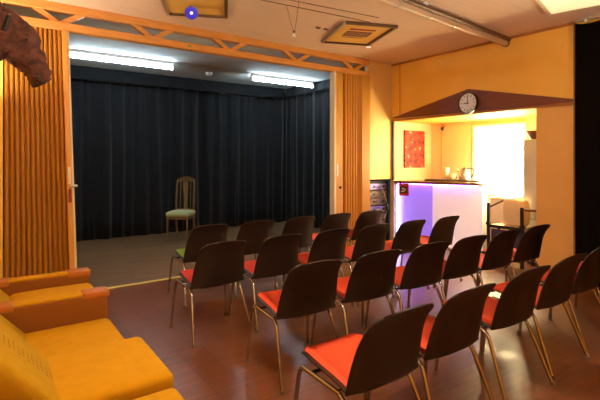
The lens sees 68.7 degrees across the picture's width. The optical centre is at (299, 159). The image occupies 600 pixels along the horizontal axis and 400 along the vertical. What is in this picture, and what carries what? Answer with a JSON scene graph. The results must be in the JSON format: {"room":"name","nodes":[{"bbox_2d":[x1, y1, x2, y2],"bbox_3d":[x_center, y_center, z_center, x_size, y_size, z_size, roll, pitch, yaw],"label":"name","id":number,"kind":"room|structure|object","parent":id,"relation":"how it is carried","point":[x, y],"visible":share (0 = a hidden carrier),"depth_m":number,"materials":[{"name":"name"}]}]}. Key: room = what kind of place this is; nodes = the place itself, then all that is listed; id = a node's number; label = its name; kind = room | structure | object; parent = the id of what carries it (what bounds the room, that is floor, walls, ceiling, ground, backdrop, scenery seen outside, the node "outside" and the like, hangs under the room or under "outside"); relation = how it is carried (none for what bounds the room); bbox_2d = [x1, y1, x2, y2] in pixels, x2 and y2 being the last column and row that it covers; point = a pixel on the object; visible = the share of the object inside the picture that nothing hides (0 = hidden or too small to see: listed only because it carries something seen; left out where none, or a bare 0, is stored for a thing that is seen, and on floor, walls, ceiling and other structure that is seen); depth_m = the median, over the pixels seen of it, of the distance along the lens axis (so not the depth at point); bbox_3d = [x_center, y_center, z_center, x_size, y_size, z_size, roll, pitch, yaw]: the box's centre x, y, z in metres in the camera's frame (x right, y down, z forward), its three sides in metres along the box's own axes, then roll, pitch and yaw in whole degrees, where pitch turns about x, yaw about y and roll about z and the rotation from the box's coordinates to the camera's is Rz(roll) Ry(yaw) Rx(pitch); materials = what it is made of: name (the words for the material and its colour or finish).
{"room":"community hall","nodes":[
{"label":"community hall","id":0,"kind":"room"},
{"bbox_2d":[0,2,2,277],"bbox_3d":[-3.193,-0.100,4.110,0.675,3.040,0.100,0,0,-35],"label":"wall","id":1,"kind":"structure","parent":0,"point":[1,62],"depth_m":4.26,"materials":[{"name":"yellow paint"}]},
{"bbox_2d":[3,221,599,399],"bbox_3d":[0.727,1.470,4.234,7.400,0.100,11.450,0,0,-35],"label":"floor","id":2,"kind":"structure","parent":0,"point":[217,368],"depth_m":3.53,"materials":[{"name":"laminate"}]},
{"bbox_2d":[4,26,77,277],"bbox_3d":[-2.618,0.031,4.457,0.644,2.748,0.162,0,0,-35],"label":"door","id":3,"kind":"structure","parent":2,"relation":"on","point":[40,225],"depth_m":4.46,"materials":[{"name":"orange wood"}]},
{"bbox_2d":[0,267,109,333],"bbox_3d":[-1.849,1.031,2.955,0.908,0.777,0.774,0,0,-35],"label":"armchair","id":4,"kind":"object","parent":2,"relation":"on","point":[32,303],"visible":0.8,"depth_m":2.84,"materials":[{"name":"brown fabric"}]},
{"bbox_2d":[0,289,9,301],"bbox_3d":[-2.042,0.881,2.818,0.434,0.477,0.520,0,0,-35],"label":"cushion","id":5,"kind":"object","parent":4,"relation":"on","point":[4,293],"depth_m":3.01,"materials":[{"name":"orange fabric"}]},
{"bbox_2d":[10,283,93,301],"bbox_3d":[-1.701,1.045,3.061,0.545,0.230,0.524,0,0,-35],"label":"seat cushion","id":6,"kind":"object","parent":4,"relation":"on","point":[17,293],"depth_m":3.16,"materials":[{"name":"fabric"}]},
{"bbox_2d":[0,314,123,356],"bbox_3d":[-1.450,1.031,2.387,0.898,0.777,0.588,0,0,-35],"label":"lounge seat","id":7,"kind":"object","parent":2,"relation":"on","point":[63,339],"visible":0.23,"depth_m":2.51,"materials":[{"name":"brown"}]},
{"bbox_2d":[0,314,25,339],"bbox_3d":[-1.639,0.881,2.252,0.434,0.477,0.588,0,0,-35],"label":"cushion","id":8,"kind":"object","parent":7,"relation":"on","point":[3,319],"depth_m":2.49,"materials":[{"name":"orange fabric"}]},
{"bbox_2d":[0,321,173,399],"bbox_3d":[-1.070,1.031,1.939,0.870,0.777,0.548,0,0,-35],"label":"lounge seat","id":9,"kind":"object","parent":2,"relation":"on","point":[126,369],"visible":0.96,"depth_m":1.90,"materials":[{"name":"brown fabric"}]},
{"bbox_2d":[0,321,59,399],"bbox_3d":[-1.205,0.881,1.843,0.434,0.477,0.548,0,0,-35],"label":"cushion","id":10,"kind":"object","parent":9,"relation":"on","point":[26,373],"depth_m":1.75,"materials":[{"name":"orange fabric"}]},
{"bbox_2d":[47,337,173,399],"bbox_3d":[-0.948,1.050,2.026,0.570,0.220,0.542,0,0,-35],"label":"seat cushion","id":11,"kind":"object","parent":9,"relation":"on","point":[126,369],"depth_m":1.95,"materials":[{"name":"orange fabric"}]},
{"bbox_2d":[107,276,180,288],"bbox_3d":[-0.930,1.414,5.687,3.490,0.012,0.040,0,0,-35],"label":"rail","id":12,"kind":"object","parent":2,"relation":"on","point":[176,276],"visible":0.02,"depth_m":5.04,"materials":[{"name":"yellow metal"}]},
{"bbox_2d":[3,72,285,248],"bbox_3d":[-2.718,-0.075,8.434,6.076,2.970,0.167,0,0,-35],"label":"stage curtain","id":13,"kind":"object","parent":2,"relation":"on","point":[132,144],"visible":0.64,"depth_m":8.52,"materials":[{"name":"black fabric"}]},
{"bbox_2d":[133,388,183,399],"bbox_3d":[-0.805,1.031,1.428,1.013,0.777,0.548,0,0,-35],"label":"lounge seat","id":14,"kind":"object","parent":2,"relation":"on","point":[171,393],"visible":1,"depth_m":1.83,"materials":[{"name":"brown"}]},
{"bbox_2d":[166,176,194,241],"bbox_3d":[-2.103,0.859,7.791,0.404,1.128,0.475,0,0,6],"label":"chair","id":15,"kind":"object","parent":2,"relation":"on","point":[177,214],"visible":0.98,"depth_m":7.94,"materials":[{"name":"brown wood"}]},
{"bbox_2d":[167,224,233,307],"bbox_3d":[-1.028,1.027,4.547,0.537,0.787,0.561,0,0,-35],"label":"chair","id":16,"kind":"object","parent":2,"relation":"on","point":[199,236],"visible":0.62,"depth_m":4.34,"materials":[{"name":"brown plastic"}]},
{"bbox_2d":[169,240,253,348],"bbox_3d":[-0.734,1.027,3.653,0.537,0.787,0.561,0,0,-35],"label":"chair","id":17,"kind":"object","parent":2,"relation":"on","point":[219,263],"visible":0.99,"depth_m":3.48,"materials":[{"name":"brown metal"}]},
{"bbox_2d":[234,220,278,297],"bbox_3d":[-0.581,1.027,4.850,0.537,0.787,0.561,0,0,-35],"label":"chair","id":18,"kind":"object","parent":2,"relation":"on","point":[254,233],"visible":0.43,"depth_m":4.66,"materials":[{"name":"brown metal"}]},
{"bbox_2d":[228,234,305,332],"bbox_3d":[-0.285,1.027,3.958,0.537,0.787,0.561,0,0,-36],"label":"chair","id":19,"kind":"object","parent":2,"relation":"on","point":[277,255],"visible":0.82,"depth_m":3.78,"materials":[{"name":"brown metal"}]},
{"bbox_2d":[258,216,314,287],"bbox_3d":[-0.123,1.027,5.161,0.537,0.787,0.561,0,0,-35],"label":"chair","id":20,"kind":"object","parent":2,"relation":"on","point":[303,225],"visible":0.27,"depth_m":4.99,"materials":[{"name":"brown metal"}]},
{"bbox_2d":[245,259,341,394],"bbox_3d":[-0.018,1.027,2.994,0.537,0.787,0.561,0,0,-32],"label":"chair","id":21,"kind":"object","parent":2,"relation":"on","point":[310,288],"visible":1,"depth_m":2.82,"materials":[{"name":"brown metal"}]},
{"bbox_2d":[285,89,329,227],"bbox_3d":[0.392,-0.075,9.114,0.089,2.970,2.498,0,0,-35],"label":"stage curtain","id":22,"kind":"object","parent":2,"relation":"on","point":[307,126],"visible":0.54,"depth_m":9.39,"materials":[{"name":"black fabric"}]},
{"bbox_2d":[281,228,354,318],"bbox_3d":[0.173,1.027,4.269,0.537,0.787,0.561,0,0,-36],"label":"chair","id":23,"kind":"object","parent":2,"relation":"on","point":[328,244],"visible":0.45,"depth_m":4.09,"materials":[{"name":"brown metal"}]},
{"bbox_2d":[298,213,352,269],"bbox_3d":[0.327,1.027,5.466,0.537,0.787,0.561,0,0,-35],"label":"chair","id":24,"kind":"object","parent":2,"relation":"on","point":[339,220],"visible":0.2,"depth_m":5.27,"materials":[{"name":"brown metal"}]},
{"bbox_2d":[330,71,369,246],"bbox_3d":[0.808,0.031,6.905,0.765,2.748,0.136,0,0,-35],"label":"door","id":25,"kind":"structure","parent":2,"relation":"on","point":[349,94],"depth_m":6.89,"materials":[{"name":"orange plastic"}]},
{"bbox_2d":[310,249,400,343],"bbox_3d":[0.446,1.027,3.312,0.537,0.787,0.561,0,0,-31],"label":"chair","id":26,"kind":"object","parent":2,"relation":"on","point":[372,276],"visible":0.86,"depth_m":3.13,"materials":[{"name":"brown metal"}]},
{"bbox_2d":[294,303,433,399],"bbox_3d":[0.314,1.027,2.105,0.537,0.787,0.561,0,0,-35],"label":"chair","id":27,"kind":"object","parent":2,"relation":"on","point":[388,351],"visible":1,"depth_m":1.95,"materials":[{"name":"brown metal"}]},
{"bbox_2d":[347,210,382,265],"bbox_3d":[0.772,1.027,5.768,0.537,0.787,0.561,0,0,-35],"label":"chair","id":28,"kind":"object","parent":2,"relation":"on","point":[372,217],"visible":0.44,"depth_m":5.54,"materials":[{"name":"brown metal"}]},
{"bbox_2d":[344,223,393,307],"bbox_3d":[0.620,1.027,4.573,0.537,0.787,0.561,0,0,-36],"label":"chair","id":29,"kind":"object","parent":2,"relation":"on","point":[370,239],"visible":0.63,"depth_m":4.37,"materials":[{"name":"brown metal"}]},
{"bbox_2d":[370,180,388,240],"bbox_3d":[1.195,0.890,7.560,0.545,1.060,0.479,0,0,-35],"label":"rack","id":30,"kind":"object","parent":2,"relation":"on","point":[377,196],"visible":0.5,"depth_m":7.48,"materials":[{"name":"black metal"}]},
{"bbox_2d":[370,180,387,182],"bbox_3d":[1.178,0.375,7.583,0.545,0.030,0.420,0,0,-35],"label":"shelf","id":31,"kind":"object","parent":30,"relation":"attached to","point":[371,181],"depth_m":7.48,"materials":[{"name":"black metal"}]},
{"bbox_2d":[364,241,449,327],"bbox_3d":[0.910,1.027,3.631,0.537,0.787,0.561,0,0,-31],"label":"chair","id":32,"kind":"object","parent":2,"relation":"on","point":[423,267],"visible":0.73,"depth_m":3.44,"materials":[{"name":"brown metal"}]},
{"bbox_2d":[384,219,429,296],"bbox_3d":[1.076,1.027,4.883,0.537,0.787,0.561,0,0,-35],"label":"chair","id":33,"kind":"object","parent":2,"relation":"on","point":[407,237],"visible":0.59,"depth_m":4.69,"materials":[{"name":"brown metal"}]},
{"bbox_2d":[400,215,462,287],"bbox_3d":[1.559,1.027,5.211,0.537,0.787,0.561,0,0,-36],"label":"chair","id":34,"kind":"object","parent":2,"relation":"on","point":[443,229],"visible":0.44,"depth_m":5.03,"materials":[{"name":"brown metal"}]},
{"bbox_2d":[368,283,495,399],"bbox_3d":[0.744,1.027,2.436,0.537,0.787,0.561,0,0,-35],"label":"chair","id":35,"kind":"object","parent":2,"relation":"on","point":[456,326],"visible":0.63,"depth_m":2.24,"materials":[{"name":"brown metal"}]},
{"bbox_2d":[394,179,488,250],"bbox_3d":[2.312,0.873,7.210,1.400,1.095,0.540,0,0,33],"label":"bar counter","id":36,"kind":"object","parent":2,"relation":"on","point":[431,200],"depth_m":6.99,"materials":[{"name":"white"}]},
{"bbox_2d":[399,183,408,195],"bbox_3d":[1.713,0.490,7.250,0.170,0.200,0.028,0,0,33],"label":"sign","id":37,"kind":"object","parent":36,"relation":"attached to","point":[403,188],"visible":1,"depth_m":7.24,"materials":[{"name":"red paper"}]},
{"bbox_2d":[400,187,406,192],"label":"print","id":38,"kind":"object","parent":37,"relation":"attached to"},
{"bbox_2d":[394,180,488,185],"bbox_3d":[2.312,0.370,7.210,1.400,0.040,0.540,0,0,33],"label":"countertop","id":39,"kind":"structure","parent":36,"relation":"on","point":[404,181],"depth_m":6.96,"materials":[{"name":"brown laminate"}]},
{"bbox_2d":[443,167,448,179],"bbox_3d":[2.436,0.225,7.320,0.100,0.200,0.100,0,0,-35],"label":"cup stack","id":40,"kind":"object","parent":36,"relation":"on","point":[445,169],"visible":1,"depth_m":7.29,"materials":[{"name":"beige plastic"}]},
{"bbox_2d":[449,174,456,179],"bbox_3d":[2.527,0.275,7.250,0.140,0.100,0.140,0,0,-35],"label":"sugar bowl","id":41,"kind":"object","parent":36,"relation":"on","point":[451,176],"visible":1,"depth_m":7.20,"materials":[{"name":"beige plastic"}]},
{"bbox_2d":[425,179,480,181],"bbox_3d":[2.519,0.338,7.254,0.860,0.025,0.240,0,0,33],"label":"countertop","id":42,"kind":"structure","parent":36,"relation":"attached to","point":[448,180],"depth_m":7.14,"materials":[{"name":"brown"}]},
{"bbox_2d":[457,167,473,179],"bbox_3d":[2.693,0.220,7.148,0.195,0.210,0.204,0,0,-22],"label":"kettle","id":43,"kind":"object","parent":36,"relation":"on","point":[464,174],"visible":0.97,"depth_m":7.09,"materials":[{"name":"silver metal"}]},
{"bbox_2d":[407,235,487,308],"bbox_3d":[1.336,1.027,3.924,0.537,0.787,0.561,0,0,-31],"label":"chair","id":44,"kind":"object","parent":2,"relation":"on","point":[463,259],"visible":0.55,"depth_m":3.72,"materials":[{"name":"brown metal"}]},
{"bbox_2d":[446,229,520,299],"bbox_3d":[1.782,1.027,4.231,0.537,0.787,0.561,0,0,-33],"label":"chair","id":45,"kind":"object","parent":2,"relation":"on","point":[498,254],"visible":0.59,"depth_m":4.03,"materials":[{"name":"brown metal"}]},
{"bbox_2d":[433,265,554,399],"bbox_3d":[1.256,1.027,2.829,0.537,0.787,0.561,0,0,-34],"label":"chair","id":46,"kind":"object","parent":2,"relation":"on","point":[515,305],"visible":0.73,"depth_m":2.63,"materials":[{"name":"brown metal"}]},
{"bbox_2d":[489,196,522,241],"bbox_3d":[3.104,0.990,6.618,0.420,0.860,0.300,0,0,-35],"label":"base cabinet","id":47,"kind":"object","parent":2,"relation":"on","point":[496,212],"visible":0.32,"depth_m":6.54,"materials":[{"name":"beige plastic"}]},
{"bbox_2d":[489,196,522,199],"bbox_3d":[3.104,0.570,6.618,0.420,0.020,0.300,0,0,-35],"label":"countertop","id":48,"kind":"structure","parent":47,"relation":"on","point":[510,197],"depth_m":6.55,"materials":[{"name":"beige plastic"}]},
{"bbox_2d":[495,167,505,197],"bbox_3d":[2.998,0.330,6.560,0.140,0.460,0.140,0,0,-35],"label":"lamp","id":49,"kind":"object","parent":48,"relation":"on","point":[500,170],"visible":1,"depth_m":6.53,"materials":[{"name":"beige plastic"}]},
{"bbox_2d":[486,200,535,268],"bbox_3d":[2.908,0.985,5.920,0.310,0.871,0.681,0,0,-35],"label":"chair","id":50,"kind":"object","parent":2,"relation":"on","point":[499,226],"visible":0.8,"depth_m":5.90,"materials":[{"name":"black metal"}]},
{"bbox_2d":[492,223,530,229],"bbox_3d":[2.874,0.907,5.993,0.280,0.025,0.440,0,0,-35],"label":"seat","id":51,"kind":"object","parent":50,"relation":"on","point":[499,225],"depth_m":5.90,"materials":[{"name":"brown fabric"}]},
{"bbox_2d":[503,198,529,226],"bbox_3d":[2.934,0.709,5.953,0.231,0.369,0.319,0,0,-35],"label":"backrest","id":52,"kind":"object","parent":50,"relation":"on","point":[511,207],"visible":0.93,"depth_m":5.87,"materials":[{"name":"brown fabric"}]},
{"bbox_2d":[523,209,535,211],"bbox_3d":[2.963,0.650,5.645,0.060,0.030,0.170,0,0,-35],"label":"armrest","id":53,"kind":"object","parent":50,"relation":"attached to","point":[527,210],"depth_m":5.63,"materials":[{"name":"brown wood"}]},
{"bbox_2d":[478,224,549,285],"bbox_3d":[2.228,1.027,4.537,0.537,0.787,0.561,0,0,-33],"label":"chair","id":54,"kind":"object","parent":2,"relation":"on","point":[530,243],"visible":0.61,"depth_m":4.33,"materials":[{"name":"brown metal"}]},
{"bbox_2d":[523,139,535,263],"bbox_3d":[3.482,0.570,5.960,0.630,1.700,0.600,0,0,-35],"label":"refrigerator","id":55,"kind":"object","parent":2,"relation":"on","point":[529,146],"visible":0.08,"depth_m":5.95,"materials":[{"name":"metal"}]},
{"bbox_2d":[526,130,535,138],"bbox_3d":[3.229,-0.340,6.013,0.250,0.120,0.250,0,0,-35],"label":"wooden bowl","id":56,"kind":"object","parent":55,"relation":"on","point":[531,134],"visible":0.42,"depth_m":5.96,"materials":[{"name":"brown wood"}]},
{"bbox_2d":[483,253,589,379],"bbox_3d":[1.715,1.027,3.182,0.537,0.787,0.561,0,0,-34],"label":"chair","id":57,"kind":"object","parent":2,"relation":"on","point":[556,289],"visible":0.71,"depth_m":2.97,"materials":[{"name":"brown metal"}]},
{"bbox_2d":[517,247,599,353],"bbox_3d":[2.160,1.027,3.524,0.537,0.787,0.561,0,0,-35],"label":"chair","id":58,"kind":"object","parent":2,"relation":"on","point":[587,278],"visible":0.4,"depth_m":3.30,"materials":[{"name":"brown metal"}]},
{"bbox_2d":[548,261,599,316],"bbox_3d":[2.598,1.027,3.861,0.537,0.787,0.561,0,0,-35],"label":"chair","id":59,"kind":"object","parent":2,"relation":"on","point":[597,288],"visible":0.05,"depth_m":4.00,"materials":[{"name":"silver metal"}]},
{"bbox_2d":[6,0,599,91],"bbox_3d":[0.726,-1.670,4.234,7.400,0.100,11.450,0,0,-35],"label":"ceiling","id":60,"kind":"structure","parent":0,"point":[415,36],"depth_m":5.49,"materials":[{"name":"white paint"}]},
{"bbox_2d":[70,48,174,70],"bbox_3d":[-2.738,-1.548,6.792,1.606,0.145,0.060,0,0,-35],"label":"fluorescent light","id":61,"kind":"object","parent":60,"relation":"attached to","point":[72,50],"visible":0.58,"depth_m":6.76,"materials":[{"name":"white plastic"}]},
{"bbox_2d":[3,59,284,98],"bbox_3d":[-2.720,-1.495,8.243,5.849,0.230,0.023,0,0,-35],"label":"curtain valance","id":62,"kind":"object","parent":60,"relation":"hanging from","point":[76,72],"visible":0.79,"depth_m":8.38,"materials":[{"name":"black fabric"}]},
{"bbox_2d":[0,0,369,76],"bbox_3d":[-1.165,-1.482,5.507,5.600,0.275,0.120,0,0,-35],"label":"roof truss","id":63,"kind":"object","parent":60,"relation":"attached to","point":[42,7],"visible":0.99,"depth_m":5.21,"materials":[{"name":"brown wood"}]},
{"bbox_2d":[185,5,197,19],"bbox_3d":[-1.123,-1.527,4.540,0.132,0.150,0.093,0,0,-14],"label":"lamp","id":64,"kind":"object","parent":60,"relation":"attached to","point":[191,12],"visible":1,"depth_m":4.51,"materials":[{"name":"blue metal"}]},
{"bbox_2d":[161,0,227,18],"bbox_3d":[-1.062,-1.603,4.426,0.660,0.035,0.900,0,0,-9],"label":"ceiling vent","id":65,"kind":"object","parent":60,"relation":"attached to","point":[205,8],"visible":0.97,"depth_m":4.63,"materials":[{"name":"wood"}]},
{"bbox_2d":[201,80,295,97],"bbox_3d":[-1.033,-1.450,9.190,2.038,0.277,0.606,0,0,-12],"label":"cable","id":66,"kind":"object","parent":60,"relation":"hanging from","point":[201,80],"visible":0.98,"depth_m":9.21,"materials":[{"name":"black metal"}]},
{"bbox_2d":[250,73,313,88],"bbox_3d":[-0.322,-1.548,8.614,1.476,0.145,0.060,0,0,-35],"label":"fluorescent light","id":67,"kind":"object","parent":60,"relation":"attached to","point":[252,74],"visible":1,"depth_m":8.56,"materials":[{"name":"white plastic"}]},
{"bbox_2d":[286,79,329,97],"bbox_3d":[0.174,-1.510,9.275,0.020,0.200,1.701,0,0,-35],"label":"curtain valance","id":68,"kind":"object","parent":60,"relation":"hanging from","point":[324,84],"visible":0.8,"depth_m":9.26,"materials":[{"name":"black fabric"}]},
{"bbox_2d":[262,0,368,21],"bbox_3d":[-0.004,-1.580,4.551,1.874,0.008,0.008,0,0,-31],"label":"wire","id":69,"kind":"object","parent":60,"relation":"hanging from","point":[262,0],"visible":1,"depth_m":4.63,"materials":[{"name":"brown"}]},
{"bbox_2d":[286,3,298,36],"bbox_3d":[-0.091,-1.496,4.720,0.126,0.162,0.687,0,0,-3],"label":"hanging bulb","id":70,"kind":"object","parent":69,"relation":"hanging from","point":[293,35],"visible":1,"depth_m":4.90,"materials":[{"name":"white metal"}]},
{"bbox_2d":[290,0,378,17],"bbox_3d":[0.201,-1.580,4.498,1.540,0.008,0.008,0,0,-29],"label":"wire","id":71,"kind":"object","parent":60,"relation":"hanging from","point":[290,0],"visible":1,"depth_m":4.55,"materials":[{"name":"brown"}]},
{"bbox_2d":[321,21,397,45],"bbox_3d":[0.730,-1.603,5.606,0.700,0.035,0.880,0,0,-14],"label":"ceiling vent","id":72,"kind":"object","parent":60,"relation":"attached to","point":[346,32],"visible":1,"depth_m":5.57,"materials":[{"name":"metal"}]},
{"bbox_2d":[376,0,510,46],"bbox_3d":[1.435,-1.560,4.714,3.428,0.126,0.122,0,0,-40],"label":"ceiling pipe","id":73,"kind":"object","parent":60,"relation":"attached to","point":[428,14],"visible":1,"depth_m":4.84,"materials":[{"name":"beige"}]},
{"bbox_2d":[536,0,599,14],"bbox_3d":[2.753,-1.595,4.131,0.900,0.050,0.900,0,0,41],"label":"ceiling light","id":74,"kind":"object","parent":60,"relation":"attached to","point":[551,7],"visible":1,"depth_m":4.48,"materials":[{"name":"beige plastic"}]},
{"bbox_2d":[365,61,430,239],"bbox_3d":[1.784,-0.100,7.660,1.700,3.040,0.100,0,0,-35],"label":"wall","id":75,"kind":"structure","parent":0,"point":[380,73],"depth_m":7.40,"materials":[{"name":"yellow paint"}]},
{"bbox_2d":[392,122,394,179],"bbox_3d":[1.584,-0.155,7.440,0.036,0.990,0.024,0,0,-35],"label":"trim","id":76,"kind":"structure","parent":75,"relation":"attached to","point":[393,123],"depth_m":7.43,"materials":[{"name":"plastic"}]},
{"bbox_2d":[404,130,424,167],"bbox_3d":[2.021,-0.190,7.749,0.530,0.650,0.030,0,0,-35],"label":"picture","id":77,"kind":"object","parent":75,"relation":"attached to","point":[414,141],"visible":1,"depth_m":7.73,"materials":[{"name":"red paper"}]},
{"bbox_2d":[397,108,535,123],"bbox_3d":[2.808,-0.693,6.689,0.920,0.075,2.670,0,0,-35],"label":"ceiling","id":78,"kind":"structure","parent":0,"point":[526,112],"depth_m":6.76,"materials":[{"name":"yellow paint"}]},
{"bbox_2d":[431,116,535,201],"bbox_3d":[3.240,0.360,6.960,0.100,2.120,2.770,0,0,-35],"label":"wall","id":79,"kind":"structure","parent":0,"point":[457,136],"depth_m":7.63,"materials":[{"name":"beige paint"}]},
{"bbox_2d":[442,124,442,178],"bbox_3d":[2.542,-0.145,7.841,0.015,1.010,0.015,0,0,-35],"label":"trim","id":80,"kind":"structure","parent":79,"relation":"attached to","point":[442,124],"depth_m":7.83,"materials":[{"name":"paint"}]},
{"bbox_2d":[472,122,526,196],"bbox_3d":[3.174,-0.010,6.993,0.070,1.140,0.900,0,0,-35],"label":"window","id":81,"kind":"structure","parent":79,"relation":"in","point":[494,146],"depth_m":6.99,"materials":[{"name":"white glass"}]},
{"bbox_2d":[392,18,599,120],"bbox_3d":[3.833,-0.100,4.374,0.100,3.040,7.870,0,0,-35],"label":"wall","id":82,"kind":"structure","parent":0,"point":[540,64],"depth_m":5.95,"materials":[{"name":"yellow paint"}]},
{"bbox_2d":[392,102,572,121],"bbox_3d":[2.393,-0.665,6.282,0.028,0.030,2.850,0,0,-35],"label":"trim","id":83,"kind":"structure","parent":82,"relation":"attached to","point":[567,103],"depth_m":5.94,"materials":[{"name":"brown wood"}]},
{"bbox_2d":[392,89,572,118],"bbox_3d":[2.394,-0.845,6.264,0.045,0.330,2.820,0,0,-35],"label":"board","id":84,"kind":"object","parent":82,"relation":"attached to","point":[488,100],"visible":0.76,"depth_m":5.99,"materials":[{"name":"brown wood"}]},
{"bbox_2d":[458,92,478,113],"bbox_3d":[2.380,-0.805,6.206,0.047,0.304,0.304,0,0,-35],"label":"wall clock","id":85,"kind":"object","parent":84,"relation":"attached to","point":[468,103],"visible":1,"depth_m":6.19,"materials":[{"name":"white plastic"}]},
{"bbox_2d":[391,21,574,66],"bbox_3d":[2.387,-1.605,6.297,0.020,0.030,2.860,0,0,-35],"label":"trim","id":86,"kind":"structure","parent":82,"relation":"attached to","point":[570,23],"depth_m":6.09,"materials":[{"name":"brown wood"}]},
{"bbox_2d":[573,14,599,286],"bbox_3d":[3.944,-0.110,3.976,0.121,3.020,2.693,0,0,-35],"label":"drape","id":87,"kind":"object","parent":82,"relation":"hanging from","point":[586,37],"visible":0.84,"depth_m":4.96,"materials":[{"name":"black fabric"}]},
{"bbox_2d":[536,105,572,268],"bbox_3d":[3.139,0.380,5.346,0.100,2.080,0.460,0,0,-35],"label":"wall pillar","id":88,"kind":"structure","parent":0,"point":[554,125],"depth_m":5.33,"materials":[{"name":"paint"}]},
{"bbox_3d":[-2.274,-0.100,2.155,0.100,3.040,11.350,0,0,-35],"label":"wall","id":89,"kind":"structure","parent":0,"visible":0},
{"bbox_2d":[0,1,51,87],"bbox_3d":[-2.376,-0.971,3.219,0.973,0.817,0.480,0,0,-35],"label":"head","id":90,"kind":"object","parent":89,"relation":"attached to","point":[20,43],"visible":1,"depth_m":3.31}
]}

